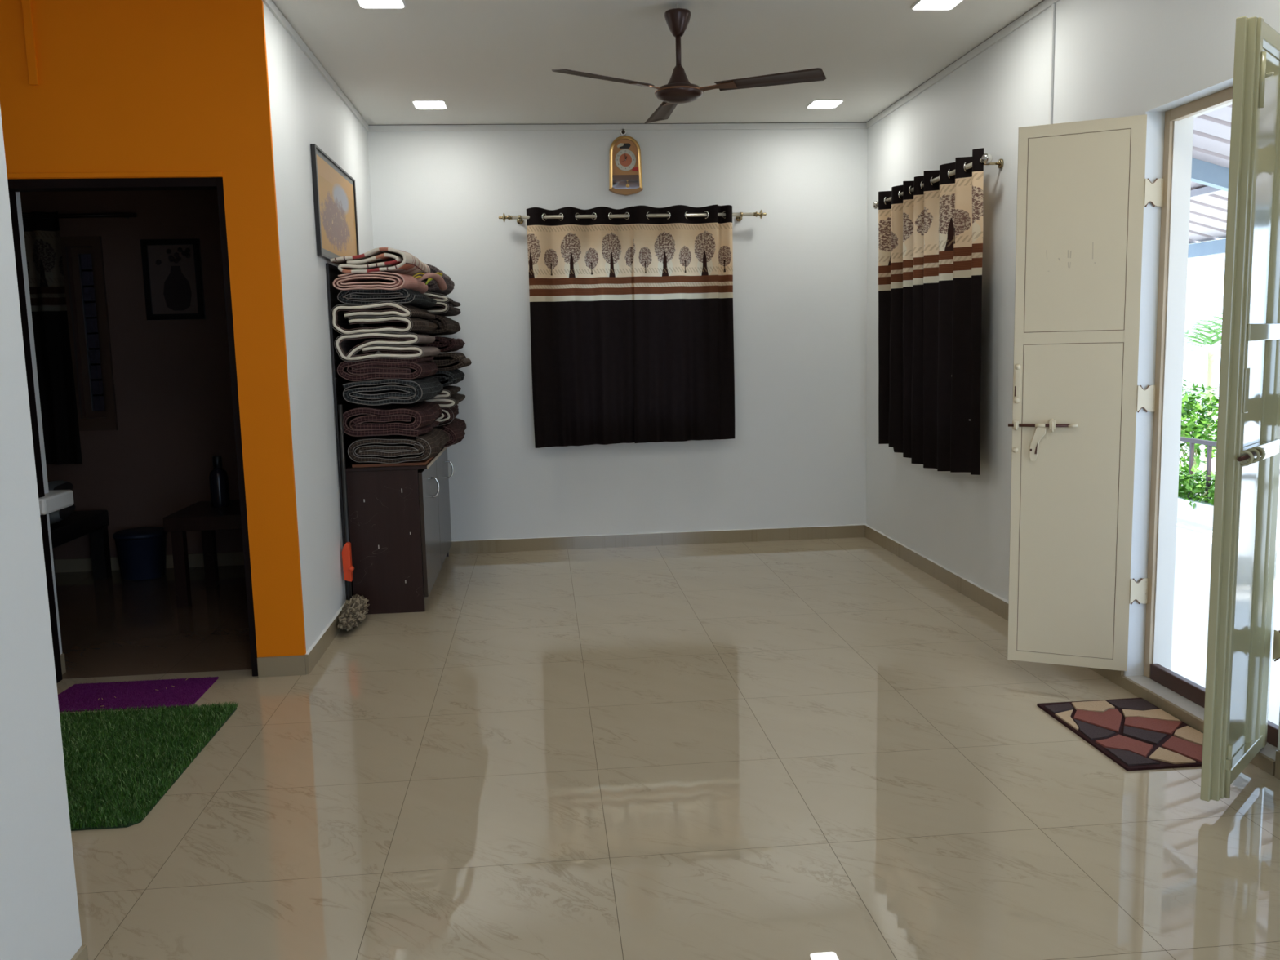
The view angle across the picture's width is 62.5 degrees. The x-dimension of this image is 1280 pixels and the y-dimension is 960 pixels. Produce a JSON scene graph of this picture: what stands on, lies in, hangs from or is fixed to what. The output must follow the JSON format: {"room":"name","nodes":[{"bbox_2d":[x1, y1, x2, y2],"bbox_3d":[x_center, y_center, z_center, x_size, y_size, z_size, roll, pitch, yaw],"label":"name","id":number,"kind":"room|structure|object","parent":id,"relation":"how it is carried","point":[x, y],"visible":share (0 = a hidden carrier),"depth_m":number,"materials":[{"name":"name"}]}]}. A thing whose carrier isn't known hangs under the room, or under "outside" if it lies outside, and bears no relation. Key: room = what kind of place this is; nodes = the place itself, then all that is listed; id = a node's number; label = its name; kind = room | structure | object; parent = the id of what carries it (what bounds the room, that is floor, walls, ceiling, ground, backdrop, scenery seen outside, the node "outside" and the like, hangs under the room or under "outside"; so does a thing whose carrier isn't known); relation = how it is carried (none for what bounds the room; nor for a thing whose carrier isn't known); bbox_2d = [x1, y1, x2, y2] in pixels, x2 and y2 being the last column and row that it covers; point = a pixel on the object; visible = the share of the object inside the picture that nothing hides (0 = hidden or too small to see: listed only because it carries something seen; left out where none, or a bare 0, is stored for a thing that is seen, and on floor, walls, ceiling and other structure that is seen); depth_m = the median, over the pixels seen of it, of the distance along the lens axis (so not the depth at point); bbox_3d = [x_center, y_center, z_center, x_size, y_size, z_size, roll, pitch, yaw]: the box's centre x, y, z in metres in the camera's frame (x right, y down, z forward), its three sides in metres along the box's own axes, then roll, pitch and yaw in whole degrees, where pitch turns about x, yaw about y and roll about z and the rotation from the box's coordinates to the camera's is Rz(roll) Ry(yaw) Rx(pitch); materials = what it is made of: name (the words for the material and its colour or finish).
{"room":"living room","nodes":[
{"label":"living room","id":0,"kind":"room"},
{"bbox_2d":[15,191,62,654],"bbox_3d":[-2.924,-0.160,4.415,0.783,2.060,0.082,-2,7,-5],"label":"wall","id":1,"kind":"structure","parent":0,"point":[17,193],"depth_m":4.44,"materials":[{"name":"white paint"}]},
{"bbox_2d":[38,489,73,515],"bbox_3d":[-2.889,0.108,4.458,0.842,0.072,0.280,-2,7,-5],"label":"countertop","id":2,"kind":"structure","parent":1,"relation":"attached to","point":[54,500],"depth_m":4.47,"materials":[{"name":"white stone"}]},
{"bbox_2d":[60,653,66,674],"bbox_3d":[-2.516,0.805,4.576,0.007,0.085,0.086,-2,7,-5],"label":"baseboard","id":3,"kind":"structure","parent":1,"relation":"attached to","point":[62,655],"depth_m":4.60,"materials":[{"name":"tile"}]},
{"bbox_2d":[0,106,81,959],"bbox_3d":[-1.139,-0.025,0.181,0.136,2.786,3.977,-2,7,-5],"label":"wall","id":4,"kind":"structure","parent":0,"point":[39,913],"depth_m":2.11,"materials":[{"name":"white paint"}]},
{"bbox_2d":[71,944,88,959],"bbox_3d":[-1.034,1.311,0.359,0.010,0.085,3.977,-2,7,-5],"label":"baseboard","id":5,"kind":"structure","parent":4,"relation":"attached to","point":[82,953],"depth_m":2.30,"materials":[{"name":"tile"}]},
{"bbox_2d":[19,190,243,559],"bbox_3d":[-3.369,-0.809,6.706,2.956,2.786,0.119,-2,7,-5],"label":"wall","id":6,"kind":"structure","parent":0,"point":[172,380],"depth_m":6.71,"materials":[{"name":"brown paint"}]},
{"bbox_2d":[22,213,137,218],"bbox_3d":[-3.522,-1.615,6.472,0.865,0.026,0.113,-2,7,-5],"label":"curtain rod","id":7,"kind":"object","parent":6,"relation":"attached to","point":[127,215],"visible":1,"depth_m":6.43,"materials":[{"name":"metal"}]},
{"bbox_2d":[22,211,82,464],"bbox_3d":[-3.724,-0.861,6.505,0.421,1.544,0.054,-2,7,-5],"label":"curtain","id":8,"kind":"object","parent":7,"relation":"hanging from","point":[57,394],"visible":0.63,"depth_m":6.52,"materials":[{"name":"black fabric"}]},
{"bbox_2d":[70,247,106,417],"bbox_3d":[-3.471,-0.932,6.701,0.160,1.065,0.058,-2,7,-5],"label":"window","id":9,"kind":"structure","parent":6,"relation":"in","point":[82,263],"depth_m":6.68,"materials":[{"name":"brown glass"}]},
{"bbox_2d":[60,235,118,431],"bbox_3d":[-3.477,-0.910,6.610,0.290,1.205,0.026,-2,7,-5],"label":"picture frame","id":10,"kind":"structure","parent":6,"relation":"attached to","point":[110,423],"depth_m":6.60,"materials":[{"name":"brown"}]},
{"bbox_2d":[53,551,244,573],"bbox_3d":[-3.330,0.538,6.814,2.956,0.085,0.011,-2,7,-5],"label":"baseboard","id":11,"kind":"structure","parent":6,"relation":"attached to","point":[73,565],"depth_m":6.83,"materials":[{"name":"tile"}]},
{"bbox_2d":[140,238,205,319],"bbox_3d":[-2.928,-1.256,6.618,0.350,0.496,0.025,-2,7,-5],"label":"framed print","id":12,"kind":"object","parent":6,"relation":"attached to","point":[172,273],"visible":1,"depth_m":6.62,"materials":[{"name":"black paper"}]},
{"bbox_2d":[0,0,306,657],"bbox_3d":[-3.036,-0.503,4.253,3.156,2.786,0.120,-2,7,-5],"label":"wall","id":13,"kind":"structure","parent":0,"point":[125,86],"depth_m":4.19,"materials":[{"name":"paint"}]},
{"bbox_2d":[21,0,39,85],"bbox_3d":[-2.368,-1.721,4.095,0.033,0.362,0.014,-2,7,-5],"label":"trim","id":14,"kind":"structure","parent":13,"relation":"attached to","point":[27,11],"depth_m":4.09,"materials":[{"name":"orange paint"}]},
{"bbox_2d":[6,171,222,177],"bbox_3d":[-2.115,-1.211,4.186,0.887,0.020,0.008,-2,7,-5],"label":"trim","id":15,"kind":"structure","parent":13,"relation":"attached to","point":[143,174],"depth_m":4.18,"materials":[{"name":"orange paint"}]},
{"bbox_2d":[7,177,257,683],"bbox_3d":[-2.096,-0.180,4.376,0.887,2.070,0.094,-2,7,-5],"label":"door frame","id":16,"kind":"structure","parent":13,"relation":"in","point":[197,183],"depth_m":4.30,"materials":[{"name":"black wood"}]},
{"bbox_2d":[257,654,306,677],"bbox_3d":[-1.525,0.792,4.493,0.197,0.085,0.012,-2,7,-5],"label":"baseboard","id":17,"kind":"structure","parent":13,"relation":"attached to","point":[285,665],"depth_m":4.49,"materials":[{"name":"tile"}]},
{"bbox_2d":[262,1,379,652],"bbox_3d":[-1.631,-0.711,5.610,0.100,2.786,2.550,-2,7,-5],"label":"wall","id":18,"kind":"structure","parent":0,"point":[305,110],"depth_m":4.81,"materials":[{"name":"white paint"}]},
{"bbox_2d":[262,0,368,131],"bbox_3d":[-1.606,-2.070,5.425,0.012,0.036,2.558,-2,7,-5],"label":"trim","id":19,"kind":"structure","parent":18,"relation":"attached to","point":[270,5],"depth_m":5.03,"materials":[{"name":"white paint"}]},
{"bbox_2d":[305,602,345,674],"bbox_3d":[-1.541,0.629,5.771,0.012,0.085,2.558,-2,7,-5],"label":"baseboard","id":20,"kind":"structure","parent":18,"relation":"attached to","point":[317,652],"depth_m":4.78,"materials":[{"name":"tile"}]},
{"bbox_2d":[310,143,359,260],"bbox_3d":[-1.587,-1.396,5.543,0.020,0.516,1.095,-2,7,-5],"label":"framed painting","id":21,"kind":"object","parent":18,"relation":"attached to","point":[334,188],"visible":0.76,"depth_m":5.40,"materials":[{"name":"black"}]},
{"bbox_2d":[367,128,867,540],"bbox_3d":[-0.115,-0.940,7.112,3.604,2.786,0.190,-2,7,-5],"label":"wall","id":22,"kind":"structure","parent":0,"point":[796,456],"depth_m":7.04,"materials":[{"name":"white paint"}]},
{"bbox_2d":[368,122,867,131],"bbox_3d":[-0.112,-2.287,6.840,3.255,0.036,0.012,-2,7,-5],"label":"trim","id":23,"kind":"structure","parent":22,"relation":"attached to","point":[860,125],"depth_m":6.83,"materials":[{"name":"white paint"}]},
{"bbox_2d":[619,128,626,135],"bbox_3d":[-0.108,-2.257,6.844,0.044,0.044,0.012,-2,7,-5],"label":"hook","id":24,"kind":"object","parent":22,"relation":"attached to","point":[623,132],"visible":1,"depth_m":6.84,"materials":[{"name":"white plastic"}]},
{"bbox_2d":[608,135,643,195],"bbox_3d":[-0.095,-2.043,6.858,0.222,0.378,0.039,-2,7,-5],"label":"wall clock","id":25,"kind":"object","parent":22,"relation":"attached to","point":[625,179],"visible":1,"depth_m":6.86,"materials":[{"name":"gold metal"}]},
{"bbox_2d":[498,209,766,224],"bbox_3d":[-0.042,-1.711,6.860,1.742,0.064,0.127,-2,7,-5],"label":"curtain rod","id":26,"kind":"object","parent":22,"relation":"attached to","point":[519,218],"visible":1,"depth_m":6.83,"materials":[{"name":"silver metal"}]},
{"bbox_2d":[526,206,635,448],"bbox_3d":[-0.371,-0.990,6.885,0.687,1.543,0.064,-2,7,-5],"label":"curtain","id":27,"kind":"object","parent":26,"relation":"hanging from","point":[580,269],"visible":1,"depth_m":6.88,"materials":[{"name":"black fabric"}]},
{"bbox_2d":[631,204,734,443],"bbox_3d":[0.283,-1.019,6.942,0.679,1.537,0.068,-2,7,-5],"label":"curtain","id":28,"kind":"object","parent":26,"relation":"hanging from","point":[682,266],"visible":1,"depth_m":6.94,"materials":[{"name":"black fabric"}]},
{"bbox_2d":[448,524,865,554],"bbox_3d":[-0.048,0.411,7.186,3.255,0.085,0.012,-2,7,-5],"label":"baseboard","id":29,"kind":"structure","parent":22,"relation":"attached to","point":[840,531],"depth_m":7.20,"materials":[{"name":"tile"}]},
{"bbox_2d":[271,0,1044,124],"bbox_3d":[-1.211,-1.783,2.470,6.560,0.120,8.950,-2,7,-5],"label":"ceiling","id":30,"kind":"structure","parent":0,"point":[491,61],"depth_m":5.18,"materials":[{"name":"paint"}]},
{"bbox_2d":[355,0,406,8],"bbox_3d":[-1.060,-1.956,4.295,0.194,0.008,0.220,-2,7,-5],"label":"recessed light","id":31,"kind":"object","parent":30,"relation":"in","point":[362,3],"visible":1,"depth_m":4.35,"materials":[{"name":"white plastic"}]},
{"bbox_2d":[411,99,448,109],"bbox_3d":[-1.226,-2.191,6.158,0.194,0.008,0.220,-2,7,-5],"label":"recessed light","id":32,"kind":"object","parent":30,"relation":"in","point":[418,104],"visible":1,"depth_m":6.14,"materials":[{"name":"white plastic"}]},
{"bbox_2d":[413,101,445,108],"bbox_3d":[-1.226,-2.192,6.157,0.174,0.005,0.200,-2,7,-5],"label":"diffuser","id":33,"kind":"object","parent":32,"relation":"attached to","point":[417,104],"depth_m":6.16,"materials":[{"name":"white plastic"}]},
{"bbox_2d":[551,4,826,123],"bbox_3d":[0.168,-1.830,4.610,1.123,0.398,1.006,-2,7,-5],"label":"ceiling fan","id":34,"kind":"object","parent":30,"relation":"hanging from","point":[678,90],"visible":1,"depth_m":4.43,"materials":[{"name":"brown metal"}]},
{"bbox_2d":[805,98,844,108],"bbox_3d":[1.119,-2.277,6.389,0.194,0.008,0.220,-2,7,-5],"label":"recessed light","id":35,"kind":"object","parent":30,"relation":"in","point":[818,103],"visible":1,"depth_m":6.37,"materials":[{"name":"white plastic"}]},
{"bbox_2d":[807,100,841,107],"bbox_3d":[1.119,-2.278,6.389,0.174,0.005,0.200,-2,7,-5],"label":"diffuser","id":36,"kind":"object","parent":35,"relation":"attached to","point":[813,104],"depth_m":6.38,"materials":[{"name":"white plastic"}]},
{"bbox_2d":[910,0,963,9],"bbox_3d":[1.275,-2.038,4.495,0.194,0.008,0.220,-2,7,-5],"label":"recessed light","id":37,"kind":"object","parent":30,"relation":"in","point":[919,4],"visible":1,"depth_m":4.53,"materials":[{"name":"white plastic"}]},
{"bbox_2d":[55,416,1279,959],"bbox_3d":[5.345,0.445,6.636,20.200,0.100,20.000,-2,7,-5],"label":"floor","id":38,"kind":"structure","parent":0,"point":[816,748],"depth_m":3.27,"materials":[{"name":"tile"}]},
{"bbox_2d":[49,510,111,603],"bbox_3d":[-3.788,0.466,6.144,1.030,0.420,0.870,-2,7,-5],"label":"bench","id":39,"kind":"object","parent":38,"relation":"on","point":[95,523],"visible":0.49,"depth_m":6.46,"materials":[{"name":"black wood"}]},
{"bbox_2d":[48,504,75,524],"bbox_3d":[-3.418,0.198,5.998,0.338,0.121,0.400,-4,8,-17],"label":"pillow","id":40,"kind":"object","parent":39,"relation":"on","point":[55,517],"visible":0.28,"depth_m":5.89,"materials":[{"name":"grey fabric"}]},
{"bbox_2d":[48,480,73,490],"bbox_3d":[-3.432,0.082,6.002,0.327,0.130,0.380,-3,7,-10],"label":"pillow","id":41,"kind":"object","parent":40,"relation":"on","point":[54,485],"visible":0.24,"depth_m":6.00,"materials":[{"name":"grey fabric"}]},
{"bbox_2d":[57,676,218,712],"bbox_3d":[-2.076,0.869,4.276,0.614,0.014,0.366,-2,7,-5],"label":"mat","id":42,"kind":"object","parent":38,"relation":"on","point":[181,691],"visible":0.96,"depth_m":4.28,"materials":[{"name":"fabric"}]},
{"bbox_2d":[112,526,167,581],"bbox_3d":[-3.098,0.458,6.567,0.308,0.295,0.308,-2,7,-5],"label":"bucket","id":43,"kind":"object","parent":38,"relation":"on","point":[141,551],"visible":0.98,"depth_m":6.46,"materials":[{"name":"blue plastic"}]},
{"bbox_2d":[59,702,238,831],"bbox_3d":[-2.028,0.953,3.555,1.074,0.030,1.104,-2,7,-5],"label":"mat","id":44,"kind":"object","parent":38,"relation":"on","point":[119,764],"visible":0.66,"depth_m":3.60,"materials":[{"name":"green plastic"}]},
{"bbox_2d":[163,499,241,608],"bbox_3d":[-2.191,0.400,6.028,0.783,0.505,0.620,-2,7,-5],"label":"side table","id":45,"kind":"object","parent":38,"relation":"on","point":[199,516],"visible":0.49,"depth_m":5.74,"materials":[{"name":"laminate"}]},
{"bbox_2d":[208,455,230,507],"bbox_3d":[-2.395,0.007,6.000,0.100,0.290,0.100,-2,7,-5],"label":"bottle","id":46,"kind":"object","parent":45,"relation":"on","point":[218,477],"visible":1,"depth_m":5.97,"materials":[{"name":"black glass"}]},
{"bbox_2d":[325,262,373,599],"bbox_3d":[-1.589,-0.263,5.987,0.013,1.800,1.310,-2,7,-5],"label":"board","id":47,"kind":"object","parent":38,"relation":"on","point":[332,271],"visible":0.24,"depth_m":5.37,"materials":[{"name":"black"}]},
{"bbox_2d":[337,404,369,631],"bbox_3d":[-1.438,0.188,5.193,0.126,1.099,0.450,-2,7,-5],"label":"mop","id":48,"kind":"object","parent":38,"relation":"on","point":[353,611],"visible":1,"depth_m":5.32,"materials":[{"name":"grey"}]},
{"bbox_2d":[346,446,453,614],"bbox_3d":[-1.358,0.222,6.214,0.425,0.770,1.501,-2,7,-5],"label":"base cabinet","id":49,"kind":"object","parent":38,"relation":"on","point":[399,517],"visible":0.84,"depth_m":5.48,"materials":[{"name":"laminate"}]},
{"bbox_2d":[351,448,441,467],"bbox_3d":[-1.364,-0.167,6.159,0.373,0.014,1.435,-2,7,-5],"label":"plywood sheet","id":50,"kind":"object","parent":49,"relation":"on","point":[357,464],"visible":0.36,"depth_m":5.46,"materials":[{"name":"brown wood"}]},
{"bbox_2d":[347,427,448,463],"bbox_3d":[-1.296,-0.192,5.734,0.462,0.139,0.703,-2,7,-5],"label":"quilt","id":51,"kind":"object","parent":50,"relation":"on","point":[388,449],"visible":0.9,"depth_m":5.39,"materials":[{"name":"grey fabric"}]},
{"bbox_2d":[342,400,442,436],"bbox_3d":[-1.325,-0.337,5.707,0.462,0.160,0.713,-2,7,-5],"label":"quilt","id":52,"kind":"object","parent":51,"relation":"on","point":[413,420],"visible":0.96,"depth_m":5.37,"materials":[{"name":"brown fabric"}]},
{"bbox_2d":[342,376,443,405],"bbox_3d":[-1.312,-0.488,5.695,0.464,0.141,0.717,-2,7,-5],"label":"quilt","id":53,"kind":"object","parent":52,"relation":"on","point":[374,392],"visible":0.94,"depth_m":5.36,"materials":[{"name":"grey fabric"}]},
{"bbox_2d":[337,355,437,381],"bbox_3d":[-1.331,-0.608,5.675,0.455,0.127,0.708,-2,7,-5],"label":"quilt","id":54,"kind":"object","parent":53,"relation":"on","point":[422,366],"visible":0.95,"depth_m":5.33,"materials":[{"name":"brown fabric"}]},
{"bbox_2d":[333,331,440,361],"bbox_3d":[-1.325,-0.717,5.655,0.480,0.147,0.732,-2,7,-5],"label":"quilt","id":55,"kind":"object","parent":54,"relation":"on","point":[352,347],"visible":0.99,"depth_m":5.31,"materials":[{"name":"beige fabric"}]},
{"bbox_2d":[331,301,437,335],"bbox_3d":[-1.343,-0.855,5.636,0.471,0.166,0.722,-2,7,-5],"label":"quilt","id":56,"kind":"object","parent":55,"relation":"on","point":[346,319],"visible":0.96,"depth_m":5.31,"materials":[{"name":"beige fabric"}]},
{"bbox_2d":[337,286,436,307],"bbox_3d":[-1.330,-0.967,5.633,0.438,0.093,0.703,-2,7,-5],"label":"quilt","id":57,"kind":"object","parent":56,"relation":"on","point":[408,296],"visible":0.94,"depth_m":5.29,"materials":[{"name":"grey fabric"}]},
{"bbox_2d":[332,271,447,293],"bbox_3d":[-1.299,-1.043,5.559,0.517,0.117,0.638,-2,7,-5],"label":"folded blanket","id":58,"kind":"object","parent":57,"relation":"on","point":[371,280],"visible":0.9,"depth_m":5.27,"materials":[{"name":"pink fabric"}]},
{"bbox_2d":[329,247,430,275],"bbox_3d":[-1.369,-1.141,5.638,0.406,0.124,0.842,-2,7,-5],"label":"folded blanket","id":59,"kind":"object","parent":58,"relation":"on","point":[388,260],"visible":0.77,"depth_m":5.24,"materials":[{"name":"white fabric"}]},
{"bbox_2d":[434,417,466,447],"bbox_3d":[-1.325,-0.287,6.478,0.508,0.134,0.724,-2,7,-5],"label":"quilt","id":60,"kind":"object","parent":50,"relation":"on","point":[455,429],"visible":0.29,"depth_m":6.23,"materials":[{"name":"brown fabric"}]},
{"bbox_2d":[435,404,458,426],"bbox_3d":[-1.349,-0.415,6.467,0.479,0.134,0.708,-2,7,-5],"label":"quilt","id":61,"kind":"object","parent":60,"relation":"on","point":[448,414],"visible":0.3,"depth_m":6.14,"materials":[{"name":"beige fabric"}]},
{"bbox_2d":[425,385,465,408],"bbox_3d":[-1.349,-0.507,6.444,0.536,0.118,0.730,-2,7,-5],"label":"quilt","id":62,"kind":"object","parent":61,"relation":"on","point":[449,397],"visible":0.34,"depth_m":6.15,"materials":[{"name":"beige fabric"}]},
{"bbox_2d":[429,368,464,386],"bbox_3d":[-1.343,-0.618,6.436,0.523,0.121,0.720,-2,7,-5],"label":"quilt","id":63,"kind":"object","parent":62,"relation":"on","point":[451,377],"visible":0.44,"depth_m":6.10,"materials":[{"name":"grey fabric"}]},
{"bbox_2d":[431,352,471,371],"bbox_3d":[-1.287,-0.713,6.389,0.517,0.116,0.600,-2,7,-5],"label":"quilt","id":64,"kind":"object","parent":63,"relation":"on","point":[448,362],"visible":0.42,"depth_m":6.11,"materials":[{"name":"brown fabric"}]},
{"bbox_2d":[372,336,465,353],"bbox_3d":[-1.333,-0.820,6.411,0.504,0.106,0.720,-2,7,-5],"label":"quilt","id":65,"kind":"object","parent":64,"relation":"on","point":[446,344],"visible":0.48,"depth_m":6.07,"materials":[{"name":"brown fabric"}]},
{"bbox_2d":[367,314,460,335],"bbox_3d":[-1.353,-0.932,6.395,0.491,0.122,0.730,-2,7,-5],"label":"quilt","id":66,"kind":"object","parent":65,"relation":"on","point":[446,326],"visible":0.45,"depth_m":6.06,"materials":[{"name":"brown fabric"}]},
{"bbox_2d":[420,291,460,315],"bbox_3d":[-1.367,-1.048,6.365,0.511,0.140,0.754,-2,7,-5],"label":"quilt","id":67,"kind":"object","parent":66,"relation":"on","point":[444,306],"visible":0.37,"depth_m":6.14,"materials":[{"name":"beige fabric"}]},
{"bbox_2d":[421,263,454,296],"bbox_3d":[-1.371,-1.203,6.400,0.476,0.175,0.640,-2,7,-5],"label":"quilt","id":68,"kind":"object","parent":67,"relation":"on","point":[433,286],"visible":0.2,"depth_m":6.15,"materials":[{"name":"fabric"}]},
{"bbox_2d":[1036,697,1203,770],"bbox_3d":[1.703,0.862,3.631,0.408,0.013,0.612,-2,7,-5],"label":"doormat","id":69,"kind":"object","parent":38,"relation":"on","point":[1135,734],"visible":0.93,"depth_m":3.60,"materials":[{"name":"multicoloured fabric"}]},
{"bbox_2d":[1177,460,1215,510],"bbox_3d":[4.036,0.074,7.772,0.362,0.419,1.570,-2,7,-5],"label":"creeper","id":70,"kind":"object","parent":38,"relation":"on","point":[1198,488],"visible":0.37,"depth_m":7.62,"materials":[{"name":"green plant"}]},
{"bbox_2d":[1179,377,1218,485],"bbox_3d":[4.461,-0.337,8.629,0.765,0.991,0.755,-2,7,-5],"label":"bush","id":71,"kind":"object","parent":38,"relation":"on","point":[1192,405],"visible":0.45,"depth_m":8.49,"materials":[{"name":"green plant"}]},
{"bbox_2d":[1183,312,1222,480],"bbox_3d":[5.173,-0.787,9.478,1.805,1.631,1.768,5,10,41],"label":"palm","id":72,"kind":"object","parent":38,"relation":"on","point":[1211,355],"visible":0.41,"depth_m":9.41,"materials":[{"name":"green plant"}]},
{"bbox_2d":[866,0,1279,750],"bbox_3d":[2.023,-0.444,2.848,0.149,2.786,8.758,-2,7,-5],"label":"wall","id":73,"kind":"structure","parent":0,"point":[1113,58],"depth_m":4.99,"materials":[{"name":"white paint"}]},
{"bbox_2d":[368,0,1043,125],"bbox_3d":[0.217,-1.869,3.358,3.255,0.004,7.058,-2,7,-5],"label":"trim","id":74,"kind":"structure","parent":73,"relation":"attached to","point":[1042,1],"depth_m":6.82,"materials":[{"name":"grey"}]},
{"bbox_2d":[872,152,1004,208],"bbox_3d":[1.581,-1.599,5.734,0.129,0.059,1.680,-2,7,-5],"label":"curtain rod","id":75,"kind":"object","parent":73,"relation":"attached to","point":[986,158],"visible":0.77,"depth_m":5.10,"materials":[{"name":"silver metal"}]},
{"bbox_2d":[878,147,983,475],"bbox_3d":[1.560,-0.868,5.808,0.092,1.592,1.515,-2,7,-5],"label":"curtain","id":76,"kind":"object","parent":75,"relation":"hanging from","point":[931,237],"visible":0.97,"depth_m":5.66,"materials":[{"name":"black fabric"}]},
{"bbox_2d":[866,0,1060,128],"bbox_3d":[1.832,-1.905,3.500,0.012,0.036,7.046,-2,7,-5],"label":"trim","id":77,"kind":"structure","parent":73,"relation":"attached to","point":[1043,6],"depth_m":5.30,"materials":[{"name":"white paint"}]},
{"bbox_2d":[864,524,1124,686],"bbox_3d":[1.720,0.558,5.711,0.012,0.085,3.270,-2,7,-5],"label":"baseboard","id":78,"kind":"structure","parent":73,"relation":"attached to","point":[998,606],"depth_m":5.77,"materials":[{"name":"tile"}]},
{"bbox_2d":[1048,3,1055,124],"bbox_3d":[1.774,-0.691,4.617,0.010,2.655,0.018,-2,7,-5],"label":"trim","id":79,"kind":"structure","parent":73,"relation":"attached to","point":[1053,6],"depth_m":4.47,"materials":[{"name":"white paint"}]},
{"bbox_2d":[1151,102,1231,670],"bbox_3d":[2.014,-0.240,3.568,0.072,2.110,0.800,-2,7,-5],"label":"trim","id":80,"kind":"structure","parent":73,"relation":"attached to","point":[1183,130],"depth_m":3.92,"materials":[{"name":"paint"}]},
{"bbox_2d":[1120,675,1275,775],"bbox_3d":[1.914,0.836,3.674,0.012,0.044,0.860,-2,7,-5],"label":"trim","id":81,"kind":"structure","parent":73,"relation":"attached to","point":[1265,763],"depth_m":3.75,"materials":[{"name":"tile"}]},
{"bbox_2d":[1143,86,1278,747],"bbox_3d":[1.982,-0.236,3.540,0.030,2.110,0.850,-2,7,-5],"label":"door frame","id":82,"kind":"structure","parent":73,"relation":"in","point":[1193,691],"depth_m":3.89,"materials":[{"name":"beige paint"}]},
{"bbox_2d":[1007,114,1164,671],"bbox_3d":[1.684,-0.298,4.032,0.518,2.078,0.060,2,8,25],"label":"door leaf","id":83,"kind":"structure","parent":82,"relation":"attached to","point":[1082,188],"depth_m":4.03,"materials":[{"name":"beige paint"}]},
{"bbox_2d":[1200,16,1279,801],"bbox_3d":[1.803,-0.166,3.006,0.135,2.124,0.543,6,10,45],"label":"door leaf","id":84,"kind":"structure","parent":82,"relation":"attached to","point":[1246,494],"depth_m":2.96,"materials":[{"name":"beige metal"}]},
{"bbox_2d":[1274,750,1279,779],"bbox_3d":[2.170,1.157,0.962,0.012,0.085,4.606,-2,7,-5],"label":"baseboard","id":85,"kind":"structure","parent":73,"relation":"attached to","point":[1277,775],"depth_m":3.23,"materials":[{"name":"tile"}]},
{"bbox_2d":[1125,675,1277,760],"bbox_3d":[1.994,0.833,3.676,0.149,0.045,0.850,-2,7,-5],"label":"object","id":86,"kind":"structure","parent":0,"point":[1269,750],"depth_m":3.81,"materials":[{"name":"tile"}]},
{"bbox_2d":[1187,104,1231,258],"bbox_3d":[3.373,-0.673,4.152,2.791,2.845,10.740,-2,7,-5],"label":"roof","id":87,"kind":"structure","parent":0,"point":[1211,135],"depth_m":6.30,"materials":[{"name":"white metal"}]},
{"bbox_2d":[1177,495,1279,545],"bbox_3d":[4.288,0.551,5.031,0.120,0.150,15.000,-2,7,-5],"label":"curb","id":88,"kind":"object","parent":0,"point":[1202,513],"depth_m":7.55,"materials":[{"name":"concrete"}]},
{"bbox_2d":[1180,436,1216,502],"bbox_3d":[4.281,0.258,4.994,0.030,0.440,14.800,-2,7,-5],"label":"railing","id":89,"kind":"object","parent":88,"relation":"on","point":[1210,443],"visible":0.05,"depth_m":7.53,"materials":[{"name":"grey metal"}]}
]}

